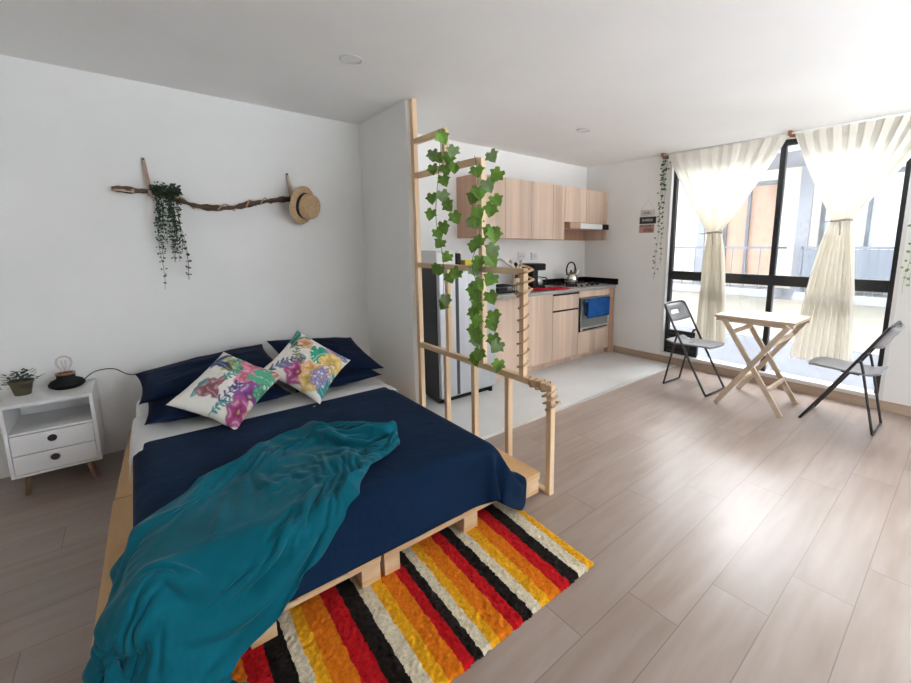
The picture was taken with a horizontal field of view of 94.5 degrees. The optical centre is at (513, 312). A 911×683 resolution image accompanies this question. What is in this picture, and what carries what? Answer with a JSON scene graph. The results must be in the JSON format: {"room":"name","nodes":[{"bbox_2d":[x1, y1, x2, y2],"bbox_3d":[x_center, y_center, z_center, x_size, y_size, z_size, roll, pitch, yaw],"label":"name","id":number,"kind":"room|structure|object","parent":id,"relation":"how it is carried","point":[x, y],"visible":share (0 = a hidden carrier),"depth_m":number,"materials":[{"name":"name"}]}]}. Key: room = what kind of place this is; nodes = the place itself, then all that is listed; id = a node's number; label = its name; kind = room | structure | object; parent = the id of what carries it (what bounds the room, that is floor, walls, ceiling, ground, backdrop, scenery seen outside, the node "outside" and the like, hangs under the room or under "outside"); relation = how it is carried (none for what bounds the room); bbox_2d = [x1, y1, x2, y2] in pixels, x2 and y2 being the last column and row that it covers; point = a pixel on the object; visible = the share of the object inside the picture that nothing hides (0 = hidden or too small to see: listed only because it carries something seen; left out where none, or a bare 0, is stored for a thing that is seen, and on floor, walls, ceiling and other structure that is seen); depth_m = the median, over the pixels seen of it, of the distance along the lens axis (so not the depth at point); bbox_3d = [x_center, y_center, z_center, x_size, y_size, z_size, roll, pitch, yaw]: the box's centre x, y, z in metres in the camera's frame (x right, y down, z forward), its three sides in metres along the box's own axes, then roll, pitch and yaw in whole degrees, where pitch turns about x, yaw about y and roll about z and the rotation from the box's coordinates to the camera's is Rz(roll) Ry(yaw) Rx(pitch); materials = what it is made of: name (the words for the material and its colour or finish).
{"room":"studio apartment","nodes":[
{"label":"studio apartment","id":0,"kind":"room"},
{"bbox_2d":[0,54,369,478],"bbox_3d":[-2.418,-0.295,2.858,2.950,2.380,0.100,-8,12,-41],"label":"wall","id":1,"kind":"structure","parent":0,"point":[82,279],"depth_m":2.77,"materials":[{"name":"white paint"}]},
{"bbox_2d":[111,157,292,210],"bbox_3d":[-2.085,-0.879,2.945,1.101,0.320,0.081,-8,12,-41],"label":"branch","id":2,"kind":"object","parent":1,"relation":"attached to","point":[124,189],"visible":0.88,"depth_m":2.90,"materials":[{"name":"brown wood"}]},
{"bbox_2d":[148,181,191,283],"bbox_3d":[-2.279,-0.511,2.786,0.181,0.700,0.100,-8,12,-41],"label":"trailing plant","id":3,"kind":"object","parent":2,"relation":"hanging from","point":[156,189],"visible":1,"depth_m":2.76,"materials":[{"name":"green plant"}]},
{"bbox_2d":[290,186,320,223],"bbox_3d":[-1.612,-0.843,3.264,0.139,0.288,0.294,2,9,9],"label":"straw hat","id":4,"kind":"object","parent":2,"relation":"hanging from","point":[304,206],"visible":1,"depth_m":3.20,"materials":[{"name":"beige wicker"}]},
{"bbox_2d":[358,100,419,403],"bbox_3d":[-1.030,-0.388,3.470,0.060,2.380,0.840,-8,12,-41],"label":"wall partition","id":5,"kind":"structure","parent":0,"point":[384,138],"depth_m":3.36,"materials":[{"name":"white paint"}]},
{"bbox_2d":[0,366,910,682],"bbox_3d":[0.905,1.092,1.750,5.935,0.001,6.300,-8,12,-41],"label":"floor","id":6,"kind":"structure","parent":0,"point":[729,540],"depth_m":1.91,"materials":[{"name":"laminate"}]},
{"bbox_2d":[0,378,105,495],"bbox_3d":[-2.664,0.711,2.449,0.349,0.524,0.378,-8,12,-41],"label":"nightstand","id":7,"kind":"object","parent":6,"relation":"on","point":[43,430],"visible":0.95,"depth_m":2.35,"materials":[{"name":"white paint"}]},
{"bbox_2d":[0,368,44,395],"bbox_3d":[-2.775,0.389,2.353,0.140,0.142,0.168,4,10,21],"label":"potted plant","id":8,"kind":"object","parent":7,"relation":"on","point":[22,386],"visible":1,"depth_m":2.34,"materials":[{"name":"green plant"}]},
{"bbox_2d":[48,356,134,389],"bbox_3d":[-2.509,0.353,2.630,0.156,0.256,0.581,8,12,41],"label":"table lamp","id":9,"kind":"object","parent":7,"relation":"on","point":[64,380],"visible":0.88,"depth_m":2.45,"materials":[{"name":"black metal"}]},
{"bbox_2d":[115,429,132,499],"bbox_3d":[-1.963,0.870,2.659,0.802,0.143,0.995,-8,12,-41],"label":"pallet","id":10,"kind":"object","parent":6,"relation":"on","point":[125,487],"visible":0.06,"depth_m":2.20,"materials":[{"name":"brown wood"}]},
{"bbox_2d":[230,501,593,682],"bbox_3d":[-0.619,1.127,1.437,2.003,0.023,0.776,-8,12,-41],"label":"striped rug","id":11,"kind":"object","parent":6,"relation":"on","point":[454,595],"visible":0.69,"depth_m":1.55,"materials":[{"name":"fabric"}]},
{"bbox_2d":[91,495,380,649],"bbox_3d":[-1.238,0.991,1.837,0.837,0.123,1.190,-8,12,-41],"label":"pallet","id":12,"kind":"object","parent":11,"relation":"on","point":[121,521],"visible":0.17,"depth_m":1.65,"materials":[{"name":"brown wood"}]},
{"bbox_2d":[136,380,289,416],"bbox_3d":[-1.285,0.719,2.432,1.340,0.225,2.120,-8,12,-41],"label":"mattress","id":13,"kind":"object","parent":12,"relation":"on","point":[142,409],"visible":0.08,"depth_m":2.60,"materials":[{"name":"white fabric"}]},
{"bbox_2d":[128,377,397,480],"bbox_3d":[-1.500,0.665,2.649,1.399,0.220,0.562,-8,12,-41],"label":"sheet","id":14,"kind":"object","parent":13,"relation":"on","point":[141,433],"visible":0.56,"depth_m":2.41,"materials":[{"name":"white fabric"}]},
{"bbox_2d":[145,383,291,424],"bbox_3d":[-1.855,0.496,2.606,0.690,0.141,0.690,-8,12,-41],"label":"pillow","id":15,"kind":"object","parent":14,"relation":"on","point":[158,412],"visible":0.31,"depth_m":2.27,"materials":[{"name":"blue fabric"}]},
{"bbox_2d":[135,344,272,404],"bbox_3d":[-1.969,0.366,2.706,0.730,0.160,0.550,-8,12,-41],"label":"pillow","id":16,"kind":"object","parent":15,"relation":"on","point":[162,382],"visible":0.66,"depth_m":2.59,"materials":[{"name":"blue fabric"}]},
{"bbox_2d":[295,369,381,391],"bbox_3d":[-1.371,0.429,3.043,0.560,0.135,0.680,-8,12,-41],"label":"pillow","id":17,"kind":"object","parent":14,"relation":"on","point":[344,377],"visible":0.18,"depth_m":2.88,"materials":[{"name":"blue fabric"}]},
{"bbox_2d":[267,337,383,370],"bbox_3d":[-1.406,0.307,3.101,0.610,0.181,0.750,-8,12,-41],"label":"pillow","id":18,"kind":"object","parent":17,"relation":"on","point":[347,348],"visible":0.45,"depth_m":3.09,"materials":[{"name":"blue fabric"}]},
{"bbox_2d":[133,387,526,602],"bbox_3d":[-0.882,0.820,2.091,1.528,0.350,1.316,-8,12,-41],"label":"comforter","id":19,"kind":"object","parent":13,"relation":"on","point":[439,471],"visible":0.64,"depth_m":1.92,"materials":[{"name":"blue fabric"}]},
{"bbox_2d":[166,352,279,428],"bbox_3d":[-1.631,0.434,2.398,0.342,0.335,0.464,1,9,6],"label":"floral cushion","id":20,"kind":"object","parent":19,"relation":"on","point":[226,392],"visible":1,"depth_m":2.31,"materials":[{"name":"fabric"}]},
{"bbox_2d":[82,420,399,682],"bbox_3d":[-0.942,0.845,1.611,0.682,0.468,1.216,1,9,7],"label":"throw blanket","id":21,"kind":"object","parent":19,"relation":"on","point":[200,579],"visible":1,"depth_m":1.36,"materials":[{"name":"teal fabric"}]},
{"bbox_2d":[264,330,349,403],"bbox_3d":[-1.346,0.343,2.732,0.417,0.400,0.346,0,9,2],"label":"floral cushion","id":22,"kind":"object","parent":19,"relation":"on","point":[304,364],"visible":0.98,"depth_m":2.65,"materials":[{"name":"fabric"}]},
{"bbox_2d":[380,447,539,575],"bbox_3d":[-0.585,0.901,2.418,0.895,0.123,1.190,-8,12,-41],"label":"pallet","id":23,"kind":"object","parent":11,"relation":"on","point":[390,561],"visible":0.2,"depth_m":1.98,"materials":[{"name":"brown wood"}]},
{"bbox_2d":[409,98,561,495],"bbox_3d":[-0.246,-0.251,2.619,0.090,2.378,1.440,-8,12,-41],"label":"railing","id":24,"kind":"object","parent":6,"relation":"on","point":[542,385],"visible":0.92,"depth_m":2.59,"materials":[{"name":"brown wood"}]},
{"bbox_2d":[424,129,462,309],"bbox_3d":[-0.467,-0.600,2.763,0.089,1.179,0.380,-8,12,-41],"label":"ivy garland","id":25,"kind":"object","parent":24,"relation":"hanging from","point":[449,157],"visible":1,"depth_m":2.73,"materials":[{"name":"green plant"}]},
{"bbox_2d":[465,148,504,372],"bbox_3d":[-0.174,-0.284,2.466,0.098,1.291,0.320,-8,12,-41],"label":"ivy garland","id":26,"kind":"object","parent":24,"relation":"attached to","point":[476,193],"visible":1,"depth_m":2.46,"materials":[{"name":"green plant"}]},
{"bbox_2d":[482,365,676,439],"bbox_3d":[0.792,0.754,3.873,2.905,0.004,0.036,-8,12,-41],"label":"trim","id":27,"kind":"structure","parent":6,"relation":"on","point":[661,370],"depth_m":3.64,"materials":[{"name":"wood"}]},
{"bbox_2d":[663,300,724,396],"bbox_3d":[1.734,0.310,4.052,0.392,0.823,0.525,-7,12,-39],"label":"folding chair","id":28,"kind":"object","parent":6,"relation":"on","point":[684,312],"visible":1,"depth_m":4.08,"materials":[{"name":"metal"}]},
{"bbox_2d":[713,309,811,417],"bbox_3d":[2.131,0.409,3.642,0.544,0.785,0.605,-8,12,-41],"label":"folding table","id":29,"kind":"object","parent":6,"relation":"on","point":[786,322],"visible":0.99,"depth_m":3.54,"materials":[{"name":"brown wood"}]},
{"bbox_2d":[798,321,904,435],"bbox_3d":[2.592,0.446,3.204,0.392,0.823,0.525,-7,12,-39],"label":"folding chair","id":30,"kind":"object","parent":6,"relation":"on","point":[857,367],"visible":1,"depth_m":3.12,"materials":[{"name":"grey plastic"}]},
{"bbox_2d":[0,0,910,167],"bbox_3d":[0.899,-1.317,1.427,5.995,0.100,6.400,-8,12,-41],"label":"ceiling","id":31,"kind":"structure","parent":0,"point":[647,78],"depth_m":2.33,"materials":[{"name":"white paint"}]},
{"bbox_2d":[339,54,363,64],"bbox_3d":[-0.901,-1.408,2.320,0.128,0.006,0.128,-8,12,-41],"label":"recessed light","id":32,"kind":"object","parent":31,"relation":"in","point":[352,59],"visible":1,"depth_m":2.32,"materials":[{"name":"white plastic"}]},
{"bbox_2d":[342,56,360,62],"bbox_3d":[-0.901,-1.410,2.319,0.098,0.001,0.098,-8,12,-41],"label":"diffuser","id":33,"kind":"object","parent":32,"relation":"attached to","point":[346,59],"depth_m":2.32,"materials":[{"name":"white plastic"}]},
{"bbox_2d":[576,128,590,131],"bbox_3d":[0.624,-1.626,3.718,0.128,0.006,0.128,-8,12,-41],"label":"recessed light","id":34,"kind":"object","parent":31,"relation":"in","point":[580,129],"visible":1,"depth_m":3.71,"materials":[{"name":"white plastic"}]},
{"bbox_2d":[417,133,586,287],"bbox_3d":[-0.106,-0.594,4.784,3.095,2.380,0.100,-8,12,-41],"label":"wall","id":35,"kind":"structure","parent":0,"point":[556,254],"depth_m":4.70,"materials":[{"name":"white paint"}]},
{"bbox_2d":[456,174,531,238],"bbox_3d":[-0.189,-1.075,4.327,0.725,0.598,0.343,-8,12,-41],"label":"upper cabinet","id":36,"kind":"object","parent":35,"relation":"attached to","point":[514,216],"visible":0.75,"depth_m":4.21,"materials":[{"name":"brown wood"}]},
{"bbox_2d":[518,252,524,259],"bbox_3d":[0.091,-0.664,4.877,0.110,0.090,0.012,-8,12,-41],"label":"wall socket","id":37,"kind":"object","parent":35,"relation":"attached to","point":[521,255],"visible":0.98,"depth_m":4.87,"materials":[{"name":"white paint"}]},
{"bbox_2d":[531,252,537,259],"bbox_3d":[0.250,-0.686,5.017,0.110,0.090,0.012,-8,12,-41],"label":"wall socket","id":38,"kind":"object","parent":35,"relation":"attached to","point":[534,255],"visible":1,"depth_m":5.01,"materials":[{"name":"white paint"}]},
{"bbox_2d":[526,181,564,239],"bbox_3d":[0.277,-1.139,4.742,0.530,0.598,0.343,-8,12,-41],"label":"upper cabinet","id":39,"kind":"object","parent":35,"relation":"attached to","point":[548,200],"visible":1,"depth_m":4.61,"materials":[{"name":"brown wood"}]},
{"bbox_2d":[542,277,617,284],"bbox_3d":[0.783,-0.380,5.186,0.983,0.075,0.548,-8,12,-41],"label":"backsplash","id":40,"kind":"structure","parent":35,"relation":"attached to","point":[587,279],"depth_m":5.41,"materials":[{"name":"black stone"}]},
{"bbox_2d":[564,186,607,240],"bbox_3d":[0.778,-1.209,5.188,0.818,0.597,0.343,-8,12,-41],"label":"upper cabinet","id":41,"kind":"object","parent":35,"relation":"attached to","point":[581,205],"visible":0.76,"depth_m":5.10,"materials":[{"name":"brown wood"}]},
{"bbox_2d":[564,222,608,230],"bbox_3d":[0.802,-1.067,5.169,0.730,0.067,0.380,-8,12,-41],"label":"hood","id":42,"kind":"object","parent":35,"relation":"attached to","point":[569,225],"visible":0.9,"depth_m":5.01,"materials":[{"name":"white metal"}]},
{"bbox_2d":[426,351,671,437],"bbox_3d":[0.346,0.673,4.460,3.095,0.020,1.478,-8,12,-41],"label":"floor","id":43,"kind":"structure","parent":0,"point":[575,380],"depth_m":4.01,"materials":[{"name":"white tile"}]},
{"bbox_2d":[422,268,495,403],"bbox_3d":[-0.588,0.143,3.925,0.620,1.190,0.609,-8,12,-41],"label":"fridge","id":44,"kind":"object","parent":43,"relation":"on","point":[434,321],"visible":0.52,"depth_m":3.62,"materials":[{"name":"silver metal"}]},
{"bbox_2d":[421,250,455,263],"bbox_3d":[-0.663,-0.478,3.626,0.200,0.127,0.290,-8,12,-41],"label":"storage box","id":45,"kind":"object","parent":44,"relation":"on","point":[435,256],"visible":0.6,"depth_m":3.54,"materials":[{"name":"white paint"}]},
{"bbox_2d":[453,250,460,264],"bbox_3d":[-0.507,-0.492,3.712,0.076,0.130,0.076,-8,12,-41],"label":"storage jar","id":46,"kind":"object","parent":44,"relation":"on","point":[457,253],"visible":0.72,"depth_m":3.68,"materials":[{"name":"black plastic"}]},
{"bbox_2d":[461,260,472,264],"bbox_3d":[-0.412,-0.459,3.777,0.120,0.044,0.080,-8,12,-41],"label":"carton","id":47,"kind":"object","parent":44,"relation":"on","point":[463,262],"visible":0.55,"depth_m":3.73,"materials":[{"name":"yellow cardboard"}]},
{"bbox_2d":[496,294,552,380],"bbox_3d":[-0.060,0.222,4.546,0.880,0.842,0.498,-8,12,-41],"label":"base cabinet","id":48,"kind":"object","parent":43,"relation":"on","point":[540,308],"visible":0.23,"depth_m":4.42,"materials":[{"name":"brown wood"}]},
{"bbox_2d":[497,284,615,299],"bbox_3d":[0.380,-0.271,4.854,2.043,0.038,0.520,-8,12,-41],"label":"countertop","id":49,"kind":"structure","parent":48,"relation":"on","point":[533,292],"depth_m":4.59,"materials":[{"name":"grey stone"}]},
{"bbox_2d":[497,258,514,267],"bbox_3d":[-0.117,-0.405,4.431,0.252,0.345,0.056,1,9,5],"label":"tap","id":50,"kind":"object","parent":49,"relation":"on","point":[499,259],"depth_m":4.39,"materials":[{"name":"metal"}]},
{"bbox_2d":[497,258,529,295],"bbox_3d":[-0.129,-0.387,4.333,0.500,0.351,0.380,-8,12,-41],"label":"sink","id":51,"kind":"object","parent":49,"relation":"in","point":[499,259],"visible":0.3,"depth_m":4.39,"materials":[{"name":"silver metal"}]},
{"bbox_2d":[496,284,518,293],"bbox_3d":[-0.132,-0.250,4.311,0.280,0.074,0.240,-8,12,-41],"label":"dish rack","id":52,"kind":"object","parent":51,"relation":"on","point":[500,288],"visible":0.76,"depth_m":4.23,"materials":[{"name":"black metal"}]},
{"bbox_2d":[496,287,506,291],"bbox_3d":[-0.173,-0.245,4.268,0.120,0.039,0.190,-8,12,-41],"label":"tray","id":53,"kind":"object","parent":52,"relation":"on","point":[498,289],"depth_m":4.20,"materials":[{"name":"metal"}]},
{"bbox_2d":[496,290,518,293],"bbox_3d":[-0.132,-0.223,4.316,0.280,0.018,0.240,-8,12,-41],"label":"tray","id":54,"kind":"object","parent":52,"relation":"on","point":[497,291],"depth_m":4.21,"materials":[{"name":"black plastic"}]},
{"bbox_2d":[509,260,521,289],"bbox_3d":[0.025,-0.424,4.630,0.177,0.333,0.124,-8,12,-41],"label":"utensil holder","id":55,"kind":"object","parent":49,"relation":"on","point":[513,280],"visible":0.71,"depth_m":4.61,"materials":[{"name":"brown wood"}]},
{"bbox_2d":[522,263,546,287],"bbox_3d":[0.249,-0.438,4.874,0.249,0.285,0.200,-8,12,-41],"label":"coffee maker","id":56,"kind":"object","parent":49,"relation":"on","point":[537,283],"visible":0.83,"depth_m":4.77,"materials":[{"name":"black plastic"}]},
{"bbox_2d":[533,287,569,289],"bbox_3d":[0.394,-0.277,4.677,0.470,0.021,0.220,-8,12,-41],"label":"cloth","id":57,"kind":"object","parent":49,"relation":"on","point":[547,288],"visible":0.94,"depth_m":4.66,"materials":[{"name":"red fabric"}]},
{"bbox_2d":[544,281,608,287],"bbox_3d":[0.775,-0.363,5.196,0.780,0.039,0.430,-8,12,-41],"label":"gas hob","id":58,"kind":"object","parent":49,"relation":"in","point":[578,284],"visible":0.94,"depth_m":5.08,"materials":[{"name":"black metal"}]},
{"bbox_2d":[564,262,578,282],"bbox_3d":[0.722,-0.513,5.207,0.193,0.254,0.183,2,9,9],"label":"kettle","id":59,"kind":"object","parent":58,"relation":"on","point":[571,277],"visible":1,"depth_m":5.15,"materials":[{"name":"metal"}]},
{"bbox_2d":[548,292,578,366],"bbox_3d":[0.434,0.154,4.986,0.450,0.842,0.498,-8,12,-41],"label":"base cabinet","id":60,"kind":"object","parent":43,"relation":"on","point":[565,305],"visible":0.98,"depth_m":4.80,"materials":[{"name":"brown wood"}]},
{"bbox_2d":[574,288,609,359],"bbox_3d":[0.828,0.099,5.337,0.610,0.842,0.498,-8,12,-41],"label":"base cabinet","id":61,"kind":"object","parent":43,"relation":"on","point":[594,341],"visible":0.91,"depth_m":5.16,"materials":[{"name":"brown wood"}]},
{"bbox_2d":[578,295,610,331],"bbox_3d":[1.007,0.000,5.117,0.594,0.404,0.074,-8,12,-41],"label":"oven","id":62,"kind":"object","parent":61,"relation":"in","point":[584,324],"visible":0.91,"depth_m":5.05,"materials":[{"name":"silver metal"}]},
{"bbox_2d":[585,297,609,318],"bbox_3d":[1.026,-0.070,5.083,0.439,0.227,0.043,-8,12,-41],"label":"dish towel","id":63,"kind":"object","parent":62,"relation":"hanging from","point":[595,307],"visible":1,"depth_m":5.05,"materials":[{"name":"blue fabric"}]},
{"bbox_2d":[604,288,614,352],"bbox_3d":[1.093,0.062,5.573,0.103,0.842,0.498,-8,12,-41],"label":"filler panel","id":64,"kind":"object","parent":43,"relation":"on","point":[612,290],"visible":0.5,"depth_m":5.39,"materials":[{"name":"brown wood"}]},
{"bbox_2d":[584,128,910,405],"bbox_3d":[3.093,-0.376,3.445,0.140,2.380,6.200,-8,12,-41],"label":"wall","id":65,"kind":"structure","parent":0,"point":[626,254],"depth_m":5.04,"materials":[{"name":"white paint"}]},
{"bbox_2d":[639,199,655,232],"bbox_3d":[1.580,-1.140,4.911,0.010,0.385,0.213,-8,12,-41],"label":"wall plaque","id":66,"kind":"object","parent":65,"relation":"attached to","point":[643,220],"visible":1,"depth_m":4.92,"materials":[{"name":"black metal"}]},
{"bbox_2d":[613,345,910,416],"bbox_3d":[3.208,0.796,3.382,0.014,0.085,5.680,-8,12,-41],"label":"baseboard","id":67,"kind":"structure","parent":65,"relation":"attached to","point":[905,410],"depth_m":3.98,"materials":[{"name":"brown wood"}]},
{"bbox_2d":[659,138,910,399],"bbox_3d":[2.468,-0.506,4.115,0.135,2.245,2.022,-8,12,-41],"label":"window","id":68,"kind":"structure","parent":65,"relation":"attached to","point":[891,286],"depth_m":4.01,"materials":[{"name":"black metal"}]},
{"bbox_2d":[666,329,697,357],"bbox_3d":[1.947,0.345,4.824,0.056,0.280,0.350,-8,12,-41],"label":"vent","id":69,"kind":"object","parent":68,"relation":"attached to","point":[692,351],"depth_m":4.84,"materials":[{"name":"plastic"}]},
{"bbox_2d":[660,112,910,157],"bbox_3d":[2.404,-1.617,3.830,0.119,0.040,2.220,-8,12,-41],"label":"curtain rod","id":70,"kind":"object","parent":65,"relation":"attached to","point":[791,133],"visible":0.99,"depth_m":3.70,"materials":[{"name":"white metal"}]},
{"bbox_2d":[652,156,670,278],"bbox_3d":[1.679,-1.069,4.757,0.046,1.375,0.156,-8,12,-41],"label":"hanging greenery","id":71,"kind":"object","parent":70,"relation":"hanging from","point":[664,163],"visible":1,"depth_m":4.73,"materials":[{"name":"green plant"}]},
{"bbox_2d":[668,135,787,345],"bbox_3d":[2.063,-0.669,4.286,0.119,1.994,1.136,-8,12,-41],"label":"curtain","id":72,"kind":"object","parent":70,"relation":"hanging from","point":[716,181],"visible":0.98,"depth_m":4.25,"materials":[{"name":"white fabric"}]},
{"bbox_2d":[789,114,910,361],"bbox_3d":[2.795,-0.534,3.477,0.119,2.004,0.963,-7,11,-38],"label":"curtain","id":73,"kind":"object","parent":70,"relation":"hanging from","point":[848,165],"visible":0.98,"depth_m":3.52,"materials":[{"name":"white fabric"}]},
{"bbox_2d":[900,224,910,287],"bbox_3d":[3.120,-0.822,3.170,0.044,1.368,0.174,-8,12,-41],"label":"hanging greenery","id":74,"kind":"object","parent":70,"relation":"hanging from","point":[907,251],"visible":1,"depth_m":3.28,"materials":[{"name":"green plant"}]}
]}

